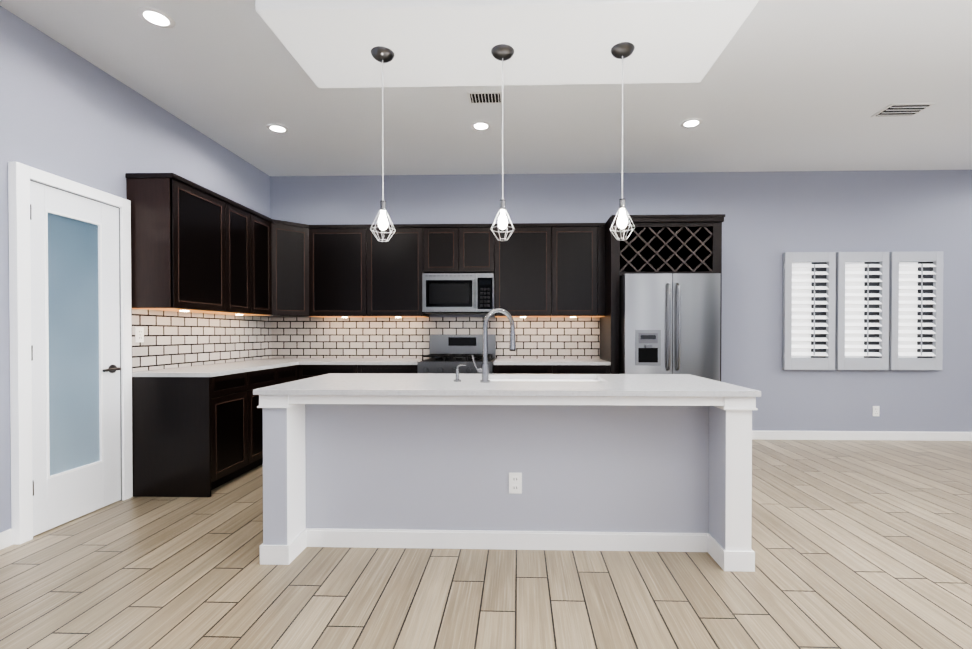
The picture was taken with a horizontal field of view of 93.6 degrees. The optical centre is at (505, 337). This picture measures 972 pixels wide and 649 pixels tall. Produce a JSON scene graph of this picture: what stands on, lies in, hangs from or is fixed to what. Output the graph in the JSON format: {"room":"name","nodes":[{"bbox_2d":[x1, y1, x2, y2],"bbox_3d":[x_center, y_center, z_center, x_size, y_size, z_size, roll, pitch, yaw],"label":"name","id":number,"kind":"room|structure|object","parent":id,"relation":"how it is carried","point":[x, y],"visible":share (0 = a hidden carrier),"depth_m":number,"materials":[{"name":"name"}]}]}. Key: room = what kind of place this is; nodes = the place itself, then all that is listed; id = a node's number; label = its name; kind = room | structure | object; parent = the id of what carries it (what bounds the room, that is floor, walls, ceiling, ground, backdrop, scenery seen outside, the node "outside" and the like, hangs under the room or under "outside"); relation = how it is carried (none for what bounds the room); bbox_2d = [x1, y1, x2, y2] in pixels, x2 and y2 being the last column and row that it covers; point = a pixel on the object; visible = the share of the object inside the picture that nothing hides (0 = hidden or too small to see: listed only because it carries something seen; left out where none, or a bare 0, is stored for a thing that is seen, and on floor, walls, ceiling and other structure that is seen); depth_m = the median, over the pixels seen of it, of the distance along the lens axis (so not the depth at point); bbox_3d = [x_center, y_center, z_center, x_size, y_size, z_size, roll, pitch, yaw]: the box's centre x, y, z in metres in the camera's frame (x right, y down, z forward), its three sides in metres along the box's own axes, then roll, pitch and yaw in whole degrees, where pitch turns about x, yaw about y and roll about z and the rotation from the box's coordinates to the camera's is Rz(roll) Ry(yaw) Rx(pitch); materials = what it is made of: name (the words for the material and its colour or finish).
{"room":"kitchen","nodes":[
{"label":"kitchen","id":0,"kind":"room"},
{"bbox_2d":[0,6,269,531],"bbox_3d":[-2.959,-0.323,0.868,0.150,3.050,8.975,0,0,2],"label":"wall","id":1,"kind":"structure","parent":0,"point":[67,113],"depth_m":3.00,"materials":[{"name":"grey paint"}]},
{"bbox_2d":[0,529,12,549],"bbox_3d":[-2.915,1.167,-0.498,0.016,0.094,6.220,0,0,2],"label":"baseboard","id":2,"kind":"structure","parent":1,"relation":"attached to","point":[6,538],"depth_m":2.57,"materials":[{"name":"white wood"}]},
{"bbox_2d":[8,162,132,544],"bbox_3d":[-2.776,0.090,2.982,0.093,2.188,0.765,0,0,2],"label":"pantry door","id":3,"kind":"structure","parent":1,"relation":"in","point":[70,342],"depth_m":2.90,"materials":[{"name":"white wood"}]},
{"bbox_2d":[125,173,232,312],"bbox_3d":[-2.628,-0.720,3.712,0.347,0.996,0.675,0,0,2],"label":"upper cabinet","id":4,"kind":"object","parent":1,"relation":"attached to","point":[196,248],"depth_m":3.45,"materials":[{"name":"brown wood"}]},
{"bbox_2d":[131,309,270,371],"bbox_3d":[-2.781,0.012,4.365,0.008,0.478,1.950,0,0,2],"label":"tile backsplash","id":5,"kind":"structure","parent":1,"relation":"attached to","point":[173,339],"depth_m":4.09,"materials":[{"name":"white tile"}]},
{"bbox_2d":[135,327,143,341],"bbox_3d":[-2.795,-0.020,3.480,0.010,0.116,0.072,0,0,2],"label":"electrical outlet","id":6,"kind":"object","parent":5,"relation":"attached to","point":[139,334],"visible":1,"depth_m":3.48,"materials":[{"name":"white plastic"}]},
{"bbox_2d":[209,201,248,315],"bbox_3d":[-2.615,-0.723,4.174,0.347,0.996,0.491,0,0,2],"label":"upper cabinet","id":7,"kind":"object","parent":1,"relation":"attached to","point":[240,212],"depth_m":4.22,"materials":[{"name":"brown wood"}]},
{"bbox_2d":[249,208,272,316],"bbox_3d":[-2.587,-0.727,4.537,0.383,0.996,0.478,0,0,2],"label":"upper cabinet","id":8,"kind":"object","parent":1,"relation":"attached to","point":[260,225],"depth_m":4.53,"materials":[{"name":"brown wood"}]},
{"bbox_2d":[0,440,971,648],"bbox_3d":[1.819,1.263,0.748,9.810,0.120,9.375,0,0,2],"label":"floor","id":9,"kind":"structure","parent":0,"point":[861,544],"depth_m":2.22,"materials":[{"name":"brown wood"}]},
{"bbox_2d":[132,370,255,496],"bbox_3d":[-2.491,0.735,3.639,0.627,0.888,0.540,0,0,2],"label":"base cabinet","id":10,"kind":"object","parent":9,"relation":"on","point":[197,431],"depth_m":3.37,"materials":[{"name":"black wood"}]},
{"bbox_2d":[132,362,291,373],"bbox_3d":[-2.474,0.271,4.036,0.638,0.032,1.344,0,0,2],"label":"countertop","id":11,"kind":"structure","parent":10,"relation":"on","point":[230,367],"depth_m":3.77,"materials":[{"name":"white stone"}]},
{"bbox_2d":[256,366,275,466],"bbox_3d":[-2.478,0.731,4.078,0.627,0.888,0.581,0,0,2],"label":"base cabinet","id":12,"kind":"object","parent":9,"relation":"on","point":[266,377],"depth_m":4.05,"materials":[{"name":"black wood"}]},
{"bbox_2d":[276,362,299,383],"bbox_3d":[-2.436,0.727,4.494,0.688,0.888,0.495,0,0,2],"label":"base cabinet","id":13,"kind":"object","parent":9,"relation":"on","point":[284,374],"depth_m":4.52,"materials":[{"name":"black wood"}]},
{"bbox_2d":[300,362,363,378],"bbox_3d":[-1.809,0.723,4.983,0.701,0.888,0.698,0,0,2],"label":"base cabinet","id":14,"kind":"object","parent":9,"relation":"on","point":[307,369],"depth_m":4.70,"materials":[{"name":"black wood"}]},
{"bbox_2d":[248,358,427,361],"bbox_3d":[-1.829,0.263,5.010,1.874,0.032,0.638,0,0,2],"label":"countertop","id":15,"kind":"structure","parent":14,"relation":"on","point":[269,359],"depth_m":4.89,"materials":[{"name":"white stone"}]},
{"bbox_2d":[364,358,428,372],"bbox_3d":[-1.235,0.723,5.002,0.687,0.888,0.628,0,0,2],"label":"base cabinet","id":16,"kind":"object","parent":9,"relation":"on","point":[369,367],"depth_m":4.68,"materials":[{"name":"black wood"}]},
{"bbox_2d":[417,335,495,373],"bbox_3d":[-0.505,0.570,4.912,0.760,1.195,0.745,0,0,2],"label":"range","id":17,"kind":"object","parent":9,"relation":"on","point":[448,354],"visible":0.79,"depth_m":5.21,"materials":[{"name":"silver metal"}]},
{"bbox_2d":[253,373,760,571],"bbox_3d":[0.000,0.726,2.810,2.594,0.920,0.965,0,0,2],"label":"kitchen island","id":18,"kind":"object","parent":9,"relation":"on","point":[625,462],"visible":1,"depth_m":2.55,"materials":[{"name":"grey paint"}]},
{"bbox_2d":[454,364,465,381],"bbox_3d":[-0.279,0.212,2.762,0.067,0.106,0.085,0,0,2],"label":"soap dispenser","id":19,"kind":"object","parent":18,"relation":"on","point":[457,376],"visible":1,"depth_m":2.73,"materials":[{"name":"silver metal"}]},
{"bbox_2d":[472,308,515,382],"bbox_3d":[-0.069,0.043,2.767,0.262,0.444,0.186,0,0,2],"label":"faucet","id":20,"kind":"object","parent":18,"relation":"on","point":[484,370],"visible":1,"depth_m":2.70,"materials":[{"name":"silver metal"}]},
{"bbox_2d":[494,362,559,373],"bbox_3d":[0.213,0.723,4.962,0.658,0.888,0.628,0,0,2],"label":"base cabinet","id":21,"kind":"object","parent":9,"relation":"on","point":[499,367],"depth_m":4.65,"materials":[{"name":"black wood"}]},
{"bbox_2d":[496,359,603,361],"bbox_3d":[0.478,0.263,4.945,1.188,0.032,0.638,0,0,2],"label":"countertop","id":22,"kind":"structure","parent":21,"relation":"on","point":[497,360],"depth_m":4.89,"materials":[{"name":"white stone"}]},
{"bbox_2d":[560,362,610,373],"bbox_3d":[0.746,0.723,4.947,0.651,0.888,0.628,0,0,2],"label":"base cabinet","id":23,"kind":"object","parent":9,"relation":"on","point":[565,367],"depth_m":4.63,"materials":[{"name":"black wood"}]},
{"bbox_2d":[600,214,724,381],"bbox_3d":[1.638,-0.032,4.900,1.129,2.400,0.658,0,0,2],"label":"enclosure","id":24,"kind":"object","parent":9,"relation":"on","point":[660,244],"visible":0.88,"depth_m":4.62,"materials":[{"name":"black wood"}]},
{"bbox_2d":[620,273,720,380],"bbox_3d":[1.623,0.274,4.763,0.915,1.790,0.842,0,0,2],"label":"refrigerator","id":25,"kind":"object","parent":9,"relation":"on","point":[669,323],"visible":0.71,"depth_m":4.41,"materials":[{"name":"silver metal"}]},
{"bbox_2d":[0,0,971,175],"bbox_3d":[1.819,-1.907,0.721,9.810,0.120,9.375,0,0,2],"label":"ceiling","id":26,"kind":"structure","parent":0,"point":[799,85],"depth_m":3.63,"materials":[{"name":"white paint"}]},
{"bbox_2d":[137,7,174,28],"bbox_3d":[-2.034,-1.859,2.652,0.180,0.006,0.180,0,0,2],"label":"recessed light","id":27,"kind":"object","parent":26,"relation":"in","point":[155,17],"visible":1,"depth_m":2.64,"materials":[{"name":"white plastic"}]},
{"bbox_2d":[266,124,288,132],"bbox_3d":[-2.043,-1.871,4.083,0.180,0.006,0.180,0,0,2],"label":"recessed light","id":28,"kind":"object","parent":26,"relation":"in","point":[277,128],"visible":1,"depth_m":4.08,"materials":[{"name":"white plastic"}]},
{"bbox_2d":[471,121,490,130],"bbox_3d":[-0.219,-1.871,4.032,0.180,0.006,0.180,0,0,2],"label":"recessed light","id":29,"kind":"object","parent":26,"relation":"in","point":[480,125],"visible":1,"depth_m":4.02,"materials":[{"name":"white plastic"}]},
{"bbox_2d":[467,91,501,103],"bbox_3d":[-0.158,-1.863,3.545,0.270,0.014,0.170,0,0,2],"label":"ceiling vent","id":30,"kind":"object","parent":26,"relation":"in","point":[484,97],"visible":0.96,"depth_m":3.53,"materials":[{"name":"white metal"}]},
{"bbox_2d":[255,0,758,87],"bbox_3d":[-0.001,-1.789,2.726,2.600,0.150,0.760,0,0,2],"label":"soffit ceiling","id":31,"kind":"structure","parent":26,"relation":"attached to","point":[333,43],"depth_m":2.61,"materials":[{"name":"white paint"}]},
{"bbox_2d":[370,46,395,241],"bbox_3d":[-0.743,-1.149,2.755,0.151,1.128,0.151,0,0,2],"label":"pendant light","id":32,"kind":"object","parent":31,"relation":"hanging from","point":[381,54],"visible":1,"depth_m":2.74,"materials":[{"name":"silver metal"}]},
{"bbox_2d":[490,44,514,240],"bbox_3d":[-0.018,-1.149,2.735,0.151,1.128,0.151,0,0,2],"label":"pendant light","id":33,"kind":"object","parent":31,"relation":"hanging from","point":[502,52],"visible":1,"depth_m":2.72,"materials":[{"name":"silver metal"}]},
{"bbox_2d":[609,42,634,239],"bbox_3d":[0.695,-1.149,2.715,0.151,1.128,0.151,0,0,2],"label":"pendant light","id":34,"kind":"object","parent":31,"relation":"hanging from","point":[622,50],"visible":1,"depth_m":2.70,"materials":[{"name":"silver metal"}]},
{"bbox_2d":[680,118,702,127],"bbox_3d":[1.622,-1.870,3.981,0.180,0.006,0.180,0,0,2],"label":"recessed light","id":35,"kind":"object","parent":26,"relation":"in","point":[692,122],"visible":1,"depth_m":3.98,"materials":[{"name":"white plastic"}]},
{"bbox_2d":[871,103,935,116],"bbox_3d":[3.259,-1.863,3.745,0.340,0.016,0.220,0,0,2],"label":"ceiling vent","id":36,"kind":"object","parent":26,"relation":"in","point":[901,109],"visible":0.98,"depth_m":3.73,"materials":[{"name":"white metal"}]},
{"bbox_2d":[270,170,971,431],"bbox_3d":[1.947,-0.360,5.295,9.810,3.050,0.150,0,0,2],"label":"wall","id":37,"kind":"structure","parent":0,"point":[770,218],"depth_m":5.19,"materials":[{"name":"grey paint"}]},
{"bbox_2d":[273,219,312,316],"bbox_3d":[-2.432,-0.731,5.003,0.668,0.996,0.668,0,0,2],"label":"upper cabinet","id":38,"kind":"object","parent":37,"relation":"attached to","point":[292,242],"depth_m":4.87,"materials":[{"name":"brown wood"}]},
{"bbox_2d":[313,224,372,316],"bbox_3d":[-1.825,-0.732,5.128,0.743,0.996,0.383,0,0,2],"label":"upper cabinet","id":39,"kind":"object","parent":37,"relation":"attached to","point":[342,254],"depth_m":4.98,"materials":[{"name":"brown wood"}]},
{"bbox_2d":[373,224,428,316],"bbox_3d":[-1.233,-0.732,5.130,0.683,0.996,0.347,0,0,2],"label":"upper cabinet","id":40,"kind":"object","parent":37,"relation":"attached to","point":[399,262],"depth_m":4.96,"materials":[{"name":"brown wood"}]},
{"bbox_2d":[271,317,599,358],"bbox_3d":[-0.839,0.004,5.295,3.838,0.478,0.009,0,0,2],"label":"tile backsplash","id":41,"kind":"structure","parent":37,"relation":"attached to","point":[291,337],"depth_m":5.30,"materials":[{"name":"white tile"}]},
{"bbox_2d":[425,224,464,272],"bbox_3d":[-0.668,-0.970,5.112,0.448,0.520,0.347,0,0,2],"label":"upper cabinet","id":42,"kind":"object","parent":37,"relation":"attached to","point":[444,243],"depth_m":4.94,"materials":[{"name":"brown wood"}]},
{"bbox_2d":[422,273,494,314],"bbox_3d":[-0.506,-0.476,5.056,0.766,0.425,0.439,0,0,2],"label":"microwave","id":43,"kind":"object","parent":42,"relation":"attached to","point":[455,293],"visible":0.96,"depth_m":4.87,"materials":[{"name":"silver metal"}]},
{"bbox_2d":[465,224,492,272],"bbox_3d":[-0.342,-0.969,5.103,0.447,0.520,0.347,0,0,2],"label":"upper cabinet","id":44,"kind":"object","parent":37,"relation":"attached to","point":[478,237],"depth_m":4.93,"materials":[{"name":"brown wood"}]},
{"bbox_2d":[493,223,556,316],"bbox_3d":[0.221,-0.731,5.089,0.679,0.996,0.347,0,0,2],"label":"upper cabinet","id":45,"kind":"object","parent":37,"relation":"attached to","point":[525,264],"depth_m":4.92,"materials":[{"name":"brown wood"}]},
{"bbox_2d":[557,223,600,316],"bbox_3d":[0.716,-0.731,5.075,0.553,0.996,0.347,0,0,2],"label":"upper cabinet","id":46,"kind":"object","parent":37,"relation":"attached to","point":[578,244],"depth_m":4.91,"materials":[{"name":"brown wood"}]},
{"bbox_2d":[752,430,971,440],"bbox_3d":[4.419,1.115,5.155,4.458,0.102,0.016,0,0,2],"label":"baseboard","id":47,"kind":"structure","parent":37,"relation":"attached to","point":[868,435],"depth_m":5.16,"materials":[{"name":"white"}]},
{"bbox_2d":[783,251,943,369],"bbox_3d":[4.015,-0.297,5.130,1.751,1.325,0.062,0,0,2],"label":"window shutters","id":48,"kind":"object","parent":37,"relation":"attached to","point":[889,310],"visible":1,"depth_m":5.13,"materials":[{"name":"grey wood"}]},
{"bbox_2d":[873,406,879,415],"bbox_3d":[4.196,0.836,5.162,0.072,0.116,0.010,0,0,2],"label":"electrical outlet","id":49,"kind":"object","parent":37,"relation":"attached to","point":[876,410],"visible":1,"depth_m":5.16,"materials":[{"name":"white plastic"}]}
]}

